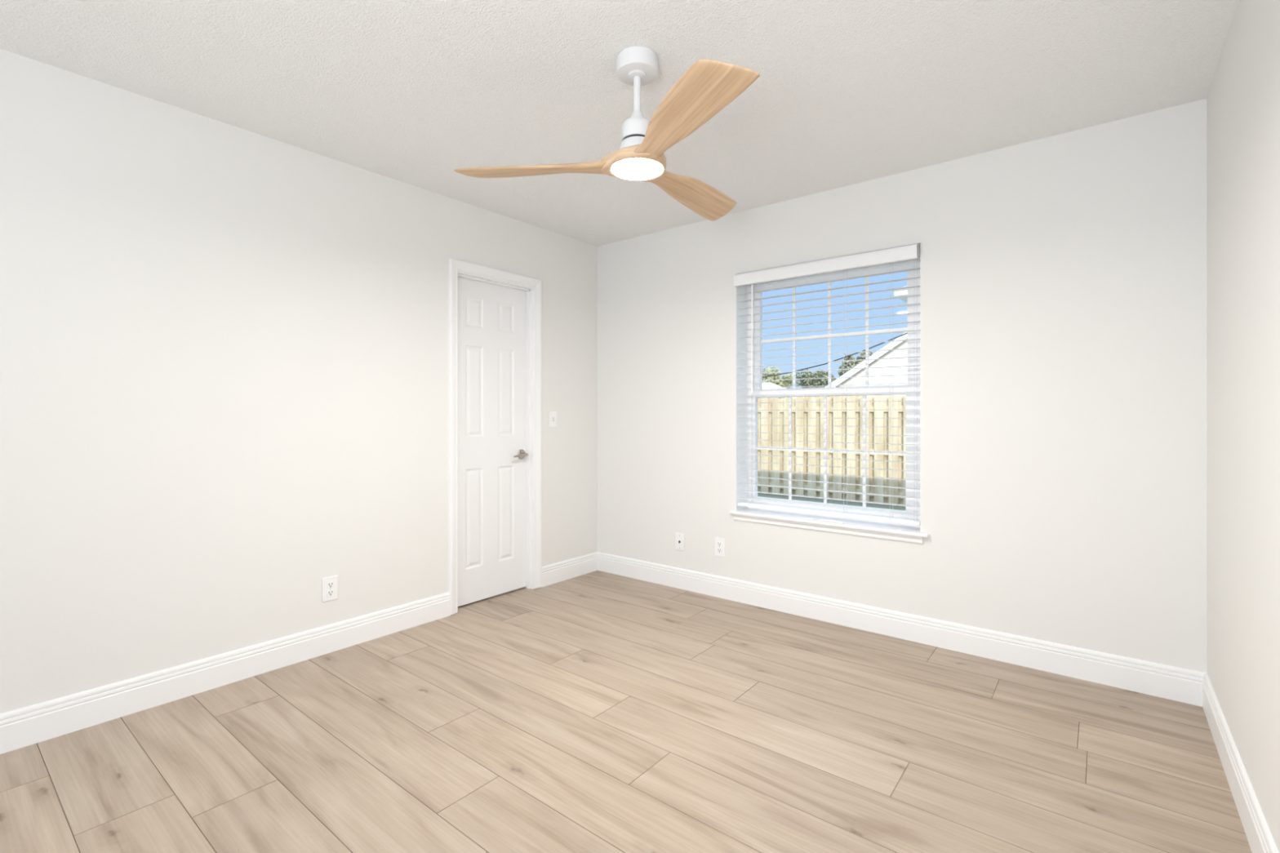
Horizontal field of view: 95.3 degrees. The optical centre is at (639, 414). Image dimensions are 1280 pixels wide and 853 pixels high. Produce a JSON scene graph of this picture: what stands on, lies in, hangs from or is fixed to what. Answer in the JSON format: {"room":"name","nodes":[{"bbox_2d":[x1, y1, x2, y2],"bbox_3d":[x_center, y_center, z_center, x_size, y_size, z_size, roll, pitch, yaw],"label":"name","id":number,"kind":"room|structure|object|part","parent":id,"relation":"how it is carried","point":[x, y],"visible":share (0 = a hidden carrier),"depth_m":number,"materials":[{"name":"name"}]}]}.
{"room":"empty bedroom","nodes":[
{"label":"empty bedroom","id":0,"kind":"room"},
{"bbox_2d":[0,48,597,713],"bbox_3d":[-2.281,-0.047,2.033,0.115,2.440,6.150,0,0,38],"label":"wall","id":1,"kind":"structure","parent":0,"point":[224,348],"depth_m":2.50,"materials":[{"name":"paint"}]},
{"bbox_2d":[0,591,450,754],"bbox_3d":[-2.580,1.105,1.553,0.014,0.135,4.726,0,0,38],"label":"baseboard","id":2,"kind":"structure","parent":1,"relation":"attached to","point":[33,724],"depth_m":2.45,"materials":[{"name":"white paint"}]},
{"bbox_2d":[322,575,337,602],"bbox_3d":[-1.530,0.861,2.879,0.008,0.118,0.074,0,0,38],"label":"wall outlet","id":3,"kind":"object","parent":1,"relation":"attached to","point":[330,584],"visible":1,"depth_m":2.88,"materials":[{"name":"white plastic"}]},
{"bbox_2d":[326,589,333,596],"bbox_3d":[-1.528,0.881,2.877,0.003,0.029,0.034,0,0,38],"label":"receptacle","id":4,"kind":"object","parent":3,"relation":"attached to","point":[330,593],"depth_m":2.88,"materials":[{"name":"white plastic"}]},
{"bbox_2d":[326,581,333,588],"bbox_3d":[-1.528,0.841,2.877,0.003,0.029,0.034,0,0,38],"label":"receptacle","id":5,"kind":"object","parent":3,"relation":"attached to","point":[330,584],"depth_m":2.88,"materials":[{"name":"white plastic"}]},
{"bbox_2d":[448,257,541,614],"bbox_3d":[-0.935,0.132,3.712,0.134,2.082,0.702,0,0,38],"label":"door","id":6,"kind":"structure","parent":1,"relation":"in","point":[495,315],"depth_m":3.72,"materials":[{"name":"white paint"}]},
{"bbox_3d":[-0.794,0.270,3.842,0.060,0.024,0.120,0,0,38],"label":"lever","id":7,"kind":"part","parent":6,"relation":"part of","materials":[{"name":"silver metal"}]},
{"bbox_3d":[-0.791,0.268,3.903,0.010,0.067,0.067,0,0,38],"label":"handle","id":8,"kind":"part","parent":6,"relation":"part of","materials":[{"name":"silver metal"}]},
{"bbox_2d":[549,411,556,427],"bbox_3d":[-0.599,0.035,4.042,0.018,0.114,0.070,0,0,38],"label":"light switch","id":9,"kind":"object","parent":1,"relation":"attached to","point":[553,415],"visible":1,"depth_m":4.04,"materials":[{"name":"white plastic"}]},
{"bbox_2d":[541,551,597,587],"bbox_3d":[-0.495,1.105,4.176,0.014,0.135,0.572,0,0,38],"label":"baseboard","id":10,"kind":"structure","parent":1,"relation":"attached to","point":[551,574],"depth_m":4.15,"materials":[{"name":"white paint"}]},
{"bbox_2d":[0,0,1239,246],"bbox_3d":[-1.189,-1.277,1.318,4.383,0.020,6.390,0,0,38],"label":"ceiling","id":11,"kind":"structure","parent":0,"point":[413,92],"depth_m":2.17,"materials":[{"name":"white paint"}]},
{"bbox_2d":[453,46,759,221],"bbox_3d":[0.088,-1.066,2.163,1.164,0.402,1.055,0,0,38],"label":"ceiling fan","id":12,"kind":"object","parent":11,"relation":"hanging from","point":[707,86],"visible":1,"depth_m":2.02,"materials":[{"name":"brown wood"}]},
{"bbox_3d":[-0.369,-0.893,2.135,0.591,0.043,0.159,0,0,5],"label":"blade","id":13,"kind":"part","parent":12,"relation":"part of","materials":[{"name":"brown wood"}]},
{"bbox_3d":[-0.010,-1.025,2.079,0.111,0.104,0.111,0,0,38],"label":"motor","id":14,"kind":"part","parent":12,"relation":"part of","materials":[{"name":"white metal"}]},
{"bbox_2d":[611,158,662,180],"bbox_3d":[-0.010,-0.875,2.079,0.182,0.020,0.182,0,0,38],"label":"diffuser","id":15,"kind":"object","parent":12,"relation":"attached to","point":[629,169],"depth_m":2.06,"materials":[{"name":"white plastic"}]},
{"bbox_3d":[0.210,-0.893,2.367,0.165,0.043,0.586,0,0,38],"label":"blade","id":16,"kind":"part","parent":12,"relation":"part of","materials":[{"name":"brown wood"}]},
{"bbox_3d":[0.120,-0.893,1.739,0.159,0.043,0.591,0,0,-25],"label":"blade","id":17,"kind":"part","parent":12,"relation":"part of","materials":[{"name":"brown wood"}]},
{"bbox_2d":[0,570,1252,852],"bbox_3d":[-1.381,1.233,1.113,4.238,0.120,6.530,0,0,38],"label":"floor","id":18,"kind":"structure","parent":0,"point":[597,711],"depth_m":2.03,"materials":[{"name":"brown wood"}]},
{"bbox_2d":[597,98,1206,672],"bbox_3d":[0.724,0.063,3.726,4.383,2.660,0.240,0,0,38],"label":"wall","id":19,"kind":"structure","parent":0,"point":[1064,276],"depth_m":2.79,"materials":[{"name":"paint"}]},
{"bbox_2d":[675,532,684,551],"bbox_3d":[0.266,0.859,3.927,0.072,0.116,0.014,0,0,38],"label":"cable jack","id":20,"kind":"object","parent":19,"relation":"attached to","point":[679,537],"visible":1,"depth_m":3.93,"materials":[{"name":"white plastic"}]},
{"bbox_2d":[715,537,724,556],"bbox_3d":[0.511,0.851,3.736,0.074,0.118,0.008,0,0,38],"label":"wall outlet","id":21,"kind":"object","parent":19,"relation":"attached to","point":[719,542],"visible":1,"depth_m":3.73,"materials":[{"name":"white plastic"}]},
{"bbox_2d":[728,242,928,543],"bbox_3d":[1.089,-0.110,3.411,1.146,1.550,0.269,0,0,38],"label":"window","id":22,"kind":"structure","parent":19,"relation":"in","point":[854,526],"depth_m":3.47,"materials":[{"name":"white plastic"}]},
{"bbox_2d":[733,243,919,525],"bbox_3d":[1.031,-0.152,3.343,1.068,1.455,0.091,0,0,38],"label":"window blind","id":23,"kind":"object","parent":22,"relation":"attached to","point":[910,251],"visible":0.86,"depth_m":3.27,"materials":[{"name":"white plastic"}]},
{"bbox_3d":[0.689,-0.133,3.639,0.002,1.408,0.055,0,0,38],"label":"ladder cord","id":24,"kind":"part","parent":23,"relation":"part of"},
{"bbox_3d":[1.043,0.566,3.357,1.063,0.018,0.052,0,0,38],"label":"rail","id":25,"kind":"part","parent":23,"relation":"part of","materials":[{"name":"white plastic"}]},
{"bbox_3d":[1.152,-0.133,3.270,0.002,1.408,0.055,0,0,38],"label":"ladder cord","id":26,"kind":"part","parent":23,"relation":"part of","materials":[{"name":"white fabric"}]},
{"bbox_3d":[1.344,-0.133,3.118,0.002,1.408,0.055,0,0,38],"label":"ladder cord","id":27,"kind":"part","parent":23,"relation":"part of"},
{"bbox_3d":[1.439,-0.133,3.043,0.002,1.408,0.055,0,0,38],"label":"ladder cord","id":28,"kind":"part","parent":23,"relation":"part of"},
{"bbox_2d":[756,395,906,506],"bbox_3d":[1.113,0.211,3.491,0.908,0.643,0.008,0,0,38],"label":"grille","id":29,"kind":"object","parent":22,"relation":"attached to","point":[789,500],"depth_m":3.49,"materials":[{"name":"white plastic"}]},
{"bbox_2d":[819,518,844,524],"bbox_3d":[1.076,0.601,3.277,0.140,0.012,0.016,0,0,41],"label":"bar","id":30,"kind":"object","parent":22,"relation":"on","point":[820,519],"visible":1,"depth_m":3.27,"materials":[{"name":"white plastic"}]},
{"bbox_2d":[760,276,907,388],"bbox_3d":[1.140,-0.473,3.516,0.895,0.652,0.008,0,0,38],"label":"grille","id":31,"kind":"object","parent":22,"relation":"attached to","point":[867,331],"depth_m":3.52,"materials":[{"name":"white plastic"}]},
{"bbox_3d":[1.131,0.207,3.469,1.014,0.735,0.034,0,0,38],"label":"sash","id":32,"kind":"part","parent":22,"relation":"part of","materials":[{"name":"white plastic"}]},
{"bbox_3d":[1.155,-0.470,3.498,1.014,0.723,0.032,0,0,38],"label":"sash","id":33,"kind":"part","parent":22,"relation":"part of","materials":[{"name":"white plastic"}]},
{"bbox_2d":[597,551,1206,706],"bbox_3d":[0.972,1.105,3.366,3.318,0.135,0.014,0,0,38],"label":"baseboard","id":34,"kind":"structure","parent":19,"relation":"attached to","point":[1152,678],"depth_m":2.92,"materials":[{"name":"white paint"}]},
{"bbox_2d":[1206,0,1279,852],"bbox_3d":[0.406,0.003,-0.103,0.115,2.540,6.150,0,0,38],"label":"wall","id":35,"kind":"structure","parent":0,"point":[1243,99],"depth_m":1.73,"materials":[{"name":"paint"}]},
{"bbox_2d":[1202,673,1278,852],"bbox_3d":[0.403,1.105,-0.004,0.014,0.135,6.000,0,0,38],"label":"baseboard","id":36,"kind":"structure","parent":35,"relation":"attached to","point":[1259,836],"depth_m":1.74,"materials":[{"name":"white paint"}]},
{"label":"outside","id":37,"kind":"structure","parent":0,"visible":0},
{"bbox_2d":[757,493,906,511],"bbox_3d":[13.702,1.493,38.119,100.000,0.200,69.760,0,0,38],"label":"ground","id":38,"kind":"structure","parent":37,"point":[762,495],"depth_m":9.30,"materials":[{"name":"green plant"}]},
{"bbox_2d":[762,366,792,388],"bbox_3d":[10.831,-1.276,47.372,3.124,5.355,3.039,0,0,38],"label":"tree","id":39,"kind":"object","parent":38,"relation":"on","point":[780,383],"visible":0.47,"depth_m":47.33,"materials":[{"name":"green plant"}]},
{"bbox_2d":[757,382,804,399],"bbox_3d":[7.284,-0.342,39.044,7.200,3.470,4.300,0,0,38],"label":"house","id":40,"kind":"structure","parent":38,"relation":"on","point":[770,384],"depth_m":37.53,"materials":[{"name":"beige paint"}]},
{"bbox_2d":[795,368,836,397],"bbox_3d":[13.344,-1.058,44.674,3.193,4.919,2.216,0,0,38],"label":"tree","id":41,"kind":"object","parent":38,"relation":"on","point":[805,375],"visible":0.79,"depth_m":44.32,"materials":[{"name":"green plant"}]},
{"bbox_3d":[13.344,-2.532,44.674,3.193,1.972,2.216,0,0,38],"label":"crown","id":42,"kind":"part","parent":41,"relation":"part of","materials":[{"name":"green plant"}]},
{"bbox_2d":[757,395,906,505],"bbox_3d":[2.366,0.542,10.141,10.329,1.702,0.162,0,0,38],"label":"wooden fence","id":43,"kind":"object","parent":38,"relation":"on","point":[765,418],"visible":0.19,"depth_m":9.43,"materials":[{"name":"beige wood"}]},
{"bbox_3d":[2.350,1.228,10.097,10.300,0.089,0.038,0,0,38],"label":"rail","id":44,"kind":"part","parent":43,"relation":"part of","materials":[{"name":"beige wood"}]},
{"bbox_3d":[2.350,0.588,10.097,10.300,0.089,0.038,0,0,38],"label":"rail","id":45,"kind":"part","parent":43,"relation":"part of","materials":[{"name":"beige wood"}]},
{"bbox_3d":[2.350,-0.083,10.097,10.300,0.089,0.038,0,0,38],"label":"rail","id":46,"kind":"part","parent":43,"relation":"part of","materials":[{"name":"beige wood"}]},
{"bbox_2d":[837,351,872,376],"bbox_3d":[13.498,-1.362,36.751,2.373,5.525,2.209,0,0,38],"label":"tree","id":47,"kind":"object","parent":38,"relation":"on","point":[851,364],"visible":0.38,"depth_m":36.33,"materials":[{"name":"green plant"}]},
{"bbox_2d":[824,332,907,397],"bbox_3d":[12.403,-1.300,22.584,9.500,5.386,4.300,0,0,38],"label":"gabled house","id":48,"kind":"structure","parent":38,"relation":"on","point":[896,344],"depth_m":22.68,"materials":[{"name":"white"}]},
{"bbox_2d":[893,285,907,303],"bbox_3d":[17.555,-3.117,25.578,10.000,9.020,8.300,0,0,38],"label":"house","id":49,"kind":"structure","parent":38,"relation":"on","point":[902,292],"depth_m":25.38,"materials":[{"name":"white"}]},
{"bbox_3d":[11.763,-1.917,15.431,0.260,6.620,0.260,0,0,38],"label":"utility pole","id":50,"kind":"object","parent":38,"relation":"on","visible":0},
{"bbox_2d":[762,332,907,377],"bbox_3d":[3.216,-2.981,22.030,21.610,3.521,0.038,0,0,38],"label":"overhead cable","id":51,"kind":"object","parent":50,"relation":"attached to","point":[907,332],"visible":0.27,"depth_m":19.33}
]}

